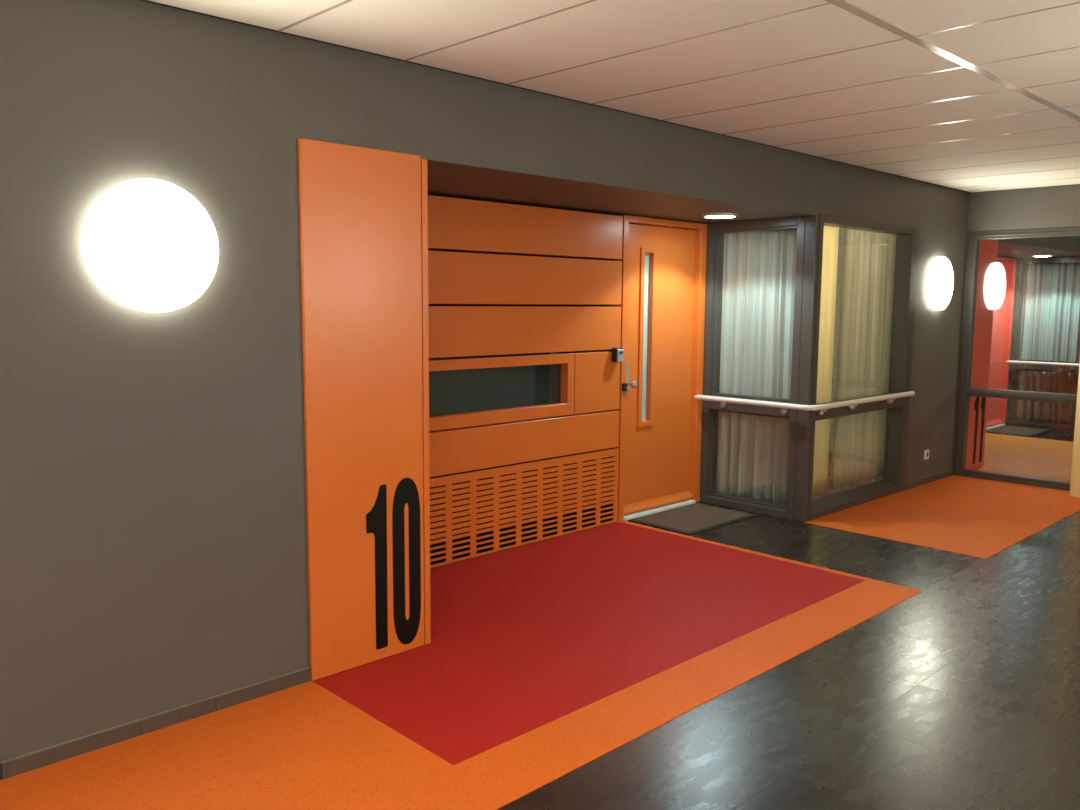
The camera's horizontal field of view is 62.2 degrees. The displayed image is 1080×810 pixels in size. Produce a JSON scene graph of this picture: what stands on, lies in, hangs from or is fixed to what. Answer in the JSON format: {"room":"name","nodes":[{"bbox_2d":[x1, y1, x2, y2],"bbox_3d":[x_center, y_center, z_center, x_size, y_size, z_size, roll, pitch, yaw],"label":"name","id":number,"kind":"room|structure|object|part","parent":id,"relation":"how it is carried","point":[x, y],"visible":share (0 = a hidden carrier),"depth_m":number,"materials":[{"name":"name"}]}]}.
{"room":"care home corridor","nodes":[
{"label":"care home corridor","id":0,"kind":"room"},
{"bbox_2d":[429,352,549,415],"bbox_3d":[-0.785,-0.434,5.919,2.367,2.600,0.050,-6,9,-44],"label":"window","id":1,"kind":"structure","parent":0,"point":[466,390],"depth_m":6.33,"materials":[{"name":"glass"}]},
{"bbox_2d":[428,194,616,353],"bbox_3d":[0.042,-0.425,5.890,3.566,2.600,0.080,-6,9,-44],"label":"wall","id":2,"kind":"structure","parent":0,"point":[428,194],"depth_m":5.64,"materials":[{"name":"black"}]},
{"bbox_2d":[429,353,574,430],"bbox_3d":[-0.481,-0.072,5.314,1.891,0.406,0.085,-6,9,-44],"label":"window","id":3,"kind":"structure","parent":2,"relation":"in","point":[565,406],"depth_m":5.56,"materials":[{"name":"orange paint"}]},
{"bbox_2d":[429,410,618,476],"bbox_3d":[-0.313,0.251,5.507,2.352,0.257,0.070,-6,9,-44],"label":"board","id":4,"kind":"object","parent":2,"relation":"attached to","point":[456,450],"visible":0.48,"depth_m":5.63,"materials":[{"name":"orange paint"}]},
{"bbox_2d":[430,448,618,567],"bbox_3d":[-0.316,0.650,5.553,2.352,0.528,0.070,-6,9,-44],"label":"air vent","id":5,"kind":"object","parent":2,"relation":"in","point":[473,512],"visible":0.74,"depth_m":5.69,"materials":[{"name":"orange paint"}]},
{"bbox_2d":[428,306,620,357],"bbox_3d":[-0.307,-0.450,5.426,2.352,0.294,0.071,-6,9,-44],"label":"board","id":6,"kind":"object","parent":2,"relation":"attached to","point":[454,331],"visible":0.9,"depth_m":5.55,"materials":[{"name":"orange paint"}]},
{"bbox_2d":[428,250,621,304],"bbox_3d":[-0.306,-0.757,5.391,2.352,0.298,0.070,-6,9,-44],"label":"board","id":7,"kind":"object","parent":2,"relation":"attached to","point":[453,277],"visible":0.58,"depth_m":5.52,"materials":[{"name":"orange paint"}]},
{"bbox_2d":[428,195,622,259],"bbox_3d":[-0.303,-1.063,5.356,2.352,0.292,0.070,-6,9,-44],"label":"board","id":8,"kind":"object","parent":2,"relation":"attached to","point":[459,224],"visible":0.58,"depth_m":5.48,"materials":[{"name":"orange paint"}]},
{"bbox_2d":[549,352,557,402],"bbox_3d":[0.092,-0.147,6.016,0.082,0.500,0.023,-6,9,-44],"label":"curtain","id":9,"kind":"object","parent":2,"relation":"hanging from","point":[553,367],"visible":0.56,"depth_m":6.01,"materials":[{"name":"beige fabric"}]},
{"bbox_2d":[574,351,619,413],"bbox_3d":[0.372,-0.159,6.124,0.453,0.406,0.070,-6,9,-44],"label":"board","id":10,"kind":"object","parent":2,"relation":"attached to","point":[596,377],"visible":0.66,"depth_m":6.08,"materials":[{"name":"orange paint"}]},
{"bbox_2d":[612,347,623,361],"bbox_3d":[0.538,-0.346,6.170,0.070,0.100,0.064,-6,9,-44],"label":"lock","id":11,"kind":"object","parent":10,"relation":"attached to","point":[617,352],"visible":1,"depth_m":6.15,"materials":[{"name":"silver plastic"}]},
{"bbox_2d":[612,215,706,521],"bbox_3d":[0.891,-0.274,6.613,0.965,2.147,0.134,-6,9,-44],"label":"door","id":12,"kind":"structure","parent":2,"relation":"in","point":[663,289],"depth_m":6.63,"materials":[{"name":"orange paint"}]},
{"bbox_3d":[0.619,-0.184,6.376,0.032,0.230,0.010,-6,9,-44],"label":"handle plate","id":13,"kind":"part","parent":12,"relation":"part of","materials":[{"name":"metal"}]},
{"bbox_3d":[0.647,-0.147,6.351,0.054,0.054,0.077,-6,9,-44],"label":"knob","id":14,"kind":"part","parent":12,"relation":"part of","materials":[{"name":"metal"}]},
{"bbox_3d":[0.750,-0.489,6.514,0.105,1.225,0.006,-6,9,-44],"label":"pane","id":15,"kind":"part","parent":12,"relation":"part of","materials":[{"name":"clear glass"}]},
{"bbox_2d":[0,0,1079,760],"bbox_3d":[2.601,-0.588,7.035,17.200,2.700,0.160,-6,9,-44],"label":"wall","id":16,"kind":"structure","parent":0,"point":[154,555],"depth_m":3.23,"materials":[{"name":"grey paint"}]},
{"bbox_2d":[0,756,1,779],"bbox_3d":[-2.668,0.222,1.960,2.488,2.172,0.116,-6,9,-44],"label":"trim","id":17,"kind":"structure","parent":16,"relation":"attached to","point":[0,756],"depth_m":2.90,"materials":[{"name":"paint"}]},
{"bbox_2d":[81,178,218,311],"bbox_3d":[-1.322,-0.543,3.064,0.450,0.450,0.058,-6,9,-44],"label":"wall lamp","id":18,"kind":"object","parent":16,"relation":"attached to","point":[149,245],"visible":1,"depth_m":3.03,"materials":[{"name":"white glass"}]},
{"bbox_2d":[1,667,310,778],"bbox_3d":[-1.341,1.143,3.284,1.114,0.060,0.012,-6,9,-44],"label":"baseboard","id":19,"kind":"structure","parent":16,"relation":"attached to","point":[40,758],"depth_m":3.21,"materials":[{"name":"tile"}]},
{"bbox_2d":[298,138,430,680],"bbox_3d":[-1.026,-0.007,4.077,0.603,2.162,0.926,-6,9,-44],"label":"panel","id":20,"kind":"object","parent":16,"relation":"attached to","point":[364,211],"visible":1,"depth_m":3.73,"materials":[{"name":"orange paint"}]},
{"bbox_2d":[141,0,967,191],"bbox_3d":[1.394,-1.352,3.130,10.179,0.008,3.600,-6,9,-44],"label":"trim","id":21,"kind":"structure","parent":16,"relation":"attached to","point":[141,0],"depth_m":3.96,"materials":[{"name":"white metal"}]},
{"bbox_2d":[277,0,1079,187],"bbox_3d":[3.923,-1.611,5.551,17.200,0.018,3.562,-6,9,-44],"label":"ceiling grid","id":22,"kind":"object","parent":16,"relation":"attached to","point":[842,4],"depth_m":3.64,"materials":[{"name":"white metal"}]},
{"bbox_2d":[694,214,918,520],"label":"window","id":23,"kind":"structure","parent":16,"relation":"in","point":[906,253],"depth_m":7.23,"materials":[{"name":"paint"}]},
{"bbox_3d":[2.127,-0.053,7.125,1.646,0.088,1.019,-6,9,-44],"label":"handrail","id":24,"kind":"part","parent":23,"relation":"part of","materials":[{"name":"silver metal"}]},
{"bbox_2d":[812,226,838,494],"bbox_3d":[2.084,-0.324,6.849,0.640,2.090,0.018,-6,9,-44],"label":"panel","id":25,"kind":"object","parent":23,"relation":"hanging from","point":[830,234],"visible":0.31,"depth_m":6.98,"materials":[{"name":"beige fabric"}]},
{"bbox_3d":[2.425,0.698,6.991,1.422,0.048,0.111,-6,9,-44],"label":"sill","id":26,"kind":"part","parent":23,"relation":"part of","materials":[{"name":"paint"}]},
{"bbox_3d":[2.433,0.007,6.909,1.424,0.100,0.118,-6,9,-44],"label":"rail","id":27,"kind":"part","parent":23,"relation":"part of","materials":[{"name":"metal"}]},
{"bbox_2d":[830,228,895,488],"bbox_3d":[2.627,-0.383,7.269,0.911,2.040,0.069,-6,9,-44],"label":"curtain","id":28,"kind":"object","parent":23,"relation":"hanging from","point":[868,258],"visible":0.88,"depth_m":7.24,"materials":[{"name":"beige fabric"}]},
{"bbox_2d":[793,213,819,521],"bbox_3d":[1.872,-0.251,6.371,0.086,2.171,0.192,0,7,-8],"label":"corner post","id":29,"kind":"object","parent":16,"relation":"attached to","point":[812,223],"depth_m":6.30,"materials":[{"name":"metal"}]},
{"bbox_2d":[924,449,928,459],"bbox_3d":[3.354,0.430,7.772,0.084,0.084,0.012,-6,9,-44],"label":"power socket","id":30,"kind":"object","parent":16,"relation":"attached to","point":[926,452],"visible":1,"depth_m":7.75,"materials":[{"name":"white plastic"}]},
{"bbox_2d":[905,469,952,489],"bbox_3d":[3.422,0.652,7.865,0.995,0.060,0.012,-6,9,-44],"label":"baseboard","id":31,"kind":"structure","parent":16,"relation":"attached to","point":[931,478],"depth_m":7.83,"materials":[{"name":"tile"}]},
{"bbox_2d":[926,257,952,309],"bbox_3d":[3.403,-1.030,7.608,0.450,0.450,0.058,-6,9,-44],"label":"wall lamp","id":32,"kind":"object","parent":16,"relation":"attached to","point":[939,283],"visible":1,"depth_m":7.54,"materials":[{"name":"white glass"}]},
{"bbox_2d":[1006,256,1079,431],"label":"window","id":33,"kind":"structure","parent":16,"relation":"in","point":[1020,264],"depth_m":11.42,"materials":[{"name":"paint"}]},
{"bbox_3d":[6.932,-0.549,11.746,1.646,0.088,1.019,-6,9,-44],"label":"handrail","id":34,"kind":"part","parent":33,"relation":"part of","materials":[{"name":"silver metal"}]},
{"bbox_3d":[6.392,-0.492,11.332,0.124,0.100,0.711,-6,9,-44],"label":"rail","id":35,"kind":"part","parent":33,"relation":"part of","materials":[{"name":"metal"}]},
{"bbox_2d":[1015,262,1079,424],"bbox_3d":[6.461,-0.802,11.403,0.091,2.075,0.728,-6,9,-44],"label":"curtain","id":36,"kind":"object","parent":33,"relation":"hanging from","point":[1051,294],"visible":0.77,"depth_m":11.38,"materials":[{"name":"fabric"}]},
{"bbox_2d":[557,352,558,402],"bbox_3d":[1.075,-0.779,8.601,17.200,2.700,0.150,-6,9,-44],"label":"wall","id":37,"kind":"structure","parent":0,"point":[558,352],"depth_m":7.67,"materials":[{"name":"paint"}]},
{"bbox_2d":[148,0,1079,191],"bbox_3d":[3.924,-1.614,5.550,17.200,0.020,3.560,-6,9,-44],"label":"ceiling","id":38,"kind":"structure","parent":0,"point":[597,30],"depth_m":3.68,"materials":[{"name":"white"}]},
{"bbox_2d":[420,155,816,223],"bbox_3d":[0.395,-1.266,5.382,3.496,0.080,0.988,-6,9,-44],"label":"ceiling","id":39,"kind":"structure","parent":0,"point":[447,177],"depth_m":5.10,"materials":[{"name":"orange paint"}]},
{"bbox_2d":[703,213,736,218],"bbox_3d":[1.236,-1.297,6.151,0.232,0.022,0.232,-6,9,-44],"label":"recessed light","id":40,"kind":"object","parent":39,"relation":"in","point":[709,215],"visible":1,"depth_m":6.09,"materials":[{"name":"white plastic"}]},
{"bbox_2d":[707,216,732,217],"bbox_3d":[1.236,-1.297,6.151,0.198,0.022,0.198,-6,9,-44],"label":"diffuser","id":41,"kind":"object","parent":40,"relation":"attached to","point":[707,216],"depth_m":6.14,"materials":[{"name":"white plastic"}]},
{"bbox_2d":[311,425,1079,809],"bbox_3d":[3.134,0.871,6.638,17.200,0.100,5.800,-6,9,-44],"label":"floor","id":42,"kind":"structure","parent":0,"point":[963,693],"depth_m":3.48,"materials":[{"name":"stone"}]},
{"bbox_2d":[0,520,921,809],"bbox_3d":[-1.036,1.165,3.360,6.610,0.003,2.138,-6,9,-44],"label":"covering","id":43,"kind":"object","parent":42,"relation":"on","point":[304,746],"visible":1,"depth_m":3.08,"materials":[{"name":"orange carpet"}]},
{"bbox_2d":[313,522,865,764],"bbox_3d":[0.135,1.021,4.690,2.963,0.003,1.841,-6,9,-44],"label":"covering","id":44,"kind":"object","parent":42,"relation":"on","point":[524,638],"visible":0.85,"depth_m":4.31,"materials":[{"name":"red carpet"}]},
{"bbox_2d":[628,503,756,534],"bbox_3d":[1.113,0.816,6.496,0.816,0.012,0.546,-6,9,-44],"label":"door mat","id":45,"kind":"object","parent":42,"relation":"on","point":[691,519],"visible":1,"depth_m":6.44,"materials":[{"name":"black rubber"}]},
{"bbox_2d":[805,475,1079,558],"bbox_3d":[3.268,0.793,6.870,2.645,0.003,1.231,-6,9,-44],"label":"covering","id":46,"kind":"object","parent":42,"relation":"on","point":[977,517],"visible":1,"depth_m":6.64,"materials":[{"name":"orange carpet"}]},
{"bbox_2d":[1070,363,1079,497],"bbox_3d":[4.472,-0.515,7.188,0.224,2.548,0.224,-6,9,-44],"label":"column","id":47,"kind":"structure","parent":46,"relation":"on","point":[1075,470],"depth_m":7.27,"materials":[{"name":"beige paint"}]},
{"bbox_2d":[986,425,1051,436],"bbox_3d":[5.918,0.320,11.117,0.816,0.012,0.546,-6,9,-44],"label":"door mat","id":48,"kind":"object","parent":42,"relation":"on","point":[1008,430],"visible":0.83,"depth_m":11.06,"materials":[{"name":"black rubber"}]},
{"bbox_2d":[973,433,1072,481],"bbox_3d":[5.174,0.553,9.080,3.007,0.003,2.503,-6,9,-44],"label":"covering","id":49,"kind":"object","parent":42,"relation":"on","point":[1049,459],"visible":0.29,"depth_m":9.20,"materials":[{"name":"orange carpet"}]},
{"bbox_2d":[700,224,707,476],"bbox_3d":[0.933,-0.600,7.473,0.070,2.600,1.292,-6,9,-44],"label":"wall","id":50,"kind":"structure","parent":0,"point":[707,224],"depth_m":7.08,"materials":[{"name":"paint"}]},
{"bbox_2d":[700,216,805,519],"bbox_3d":[1.593,-0.280,6.674,0.125,2.155,0.818,-6,9,-44],"label":"window","id":51,"kind":"structure","parent":50,"relation":"in","point":[710,410],"depth_m":6.79,"materials":[{"name":"paint"}]},
{"bbox_3d":[1.587,0.004,6.711,0.124,0.100,0.711,-6,9,-44],"label":"rail","id":52,"kind":"part","parent":51,"relation":"part of","materials":[{"name":"metal"}]},
{"bbox_2d":[716,229,796,504],"bbox_3d":[1.638,-0.305,6.765,0.091,2.075,0.727,-6,9,-44],"label":"curtain","id":53,"kind":"object","parent":51,"relation":"hanging from","point":[759,267],"visible":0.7,"depth_m":6.76,"materials":[{"name":"fabric"}]},
{"bbox_2d":[829,228,842,452],"bbox_3d":[3.220,-0.777,9.156,0.050,2.600,2.040,-6,9,-44],"label":"wall","id":54,"kind":"structure","parent":0,"point":[840,239],"depth_m":9.27,"materials":[{"name":"paint"}]},
{"bbox_2d":[967,184,1079,231],"bbox_3d":[5.080,-0.545,6.820,0.100,2.700,3.600,-6,9,-44],"label":"wall","id":55,"kind":"structure","parent":0,"point":[1049,206],"depth_m":7.62,"materials":[{"name":"grey paint"}]},
{"bbox_2d":[965,239,997,468],"bbox_3d":[3.779,-0.503,8.698,0.603,2.162,0.926,-6,9,-44],"label":"panel","id":56,"kind":"object","parent":55,"relation":"attached to","point":[987,261],"visible":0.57,"depth_m":8.41,"materials":[{"name":"red paint"}]},
{"bbox_2d":[953,226,1079,490],"bbox_3d":[4.241,-0.401,7.702,0.088,2.199,1.198,-6,9,-44],"label":"door frame","id":57,"kind":"structure","parent":55,"relation":"in","point":[965,390],"depth_m":7.99,"materials":[{"name":"paint"}]},
{"bbox_3d":[4.230,-0.080,7.752,0.082,0.074,1.070,-6,9,-44],"label":"rail","id":58,"kind":"part","parent":57,"relation":"part of","materials":[{"name":"metal"}]},
{"bbox_2d":[996,239,1079,257],"bbox_3d":[5.200,-1.762,10.004,3.496,0.080,0.988,-6,9,-44],"label":"ceiling","id":59,"kind":"structure","parent":0,"point":[1010,249],"depth_m":9.96,"materials":[{"name":"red paint"}]},
{"bbox_2d":[1032,254,1053,256],"bbox_3d":[6.041,-1.792,10.772,0.232,0.022,0.232,-6,9,-44],"label":"recessed light","id":60,"kind":"object","parent":59,"relation":"in","point":[1043,255],"visible":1,"depth_m":10.72,"materials":[{"name":"white plastic"}]},
{"bbox_3d":[4.847,-0.921,10.511,3.566,2.600,0.080,-6,9,-44],"label":"wall","id":61,"kind":"structure","parent":0,"visible":0},
{"bbox_2d":[986,256,1016,429],"bbox_3d":[5.696,-0.769,11.234,0.965,2.147,0.134,-6,9,-44],"label":"door","id":62,"kind":"structure","parent":61,"relation":"in","point":[1006,266],"depth_m":11.42,"materials":[{"name":"red paint"}]},
{"bbox_3d":[5.685,-0.771,11.245,0.965,2.147,0.104,-6,9,-44],"label":"frame","id":63,"kind":"part","parent":62,"relation":"part of","materials":[{"name":"red paint"}]}
]}

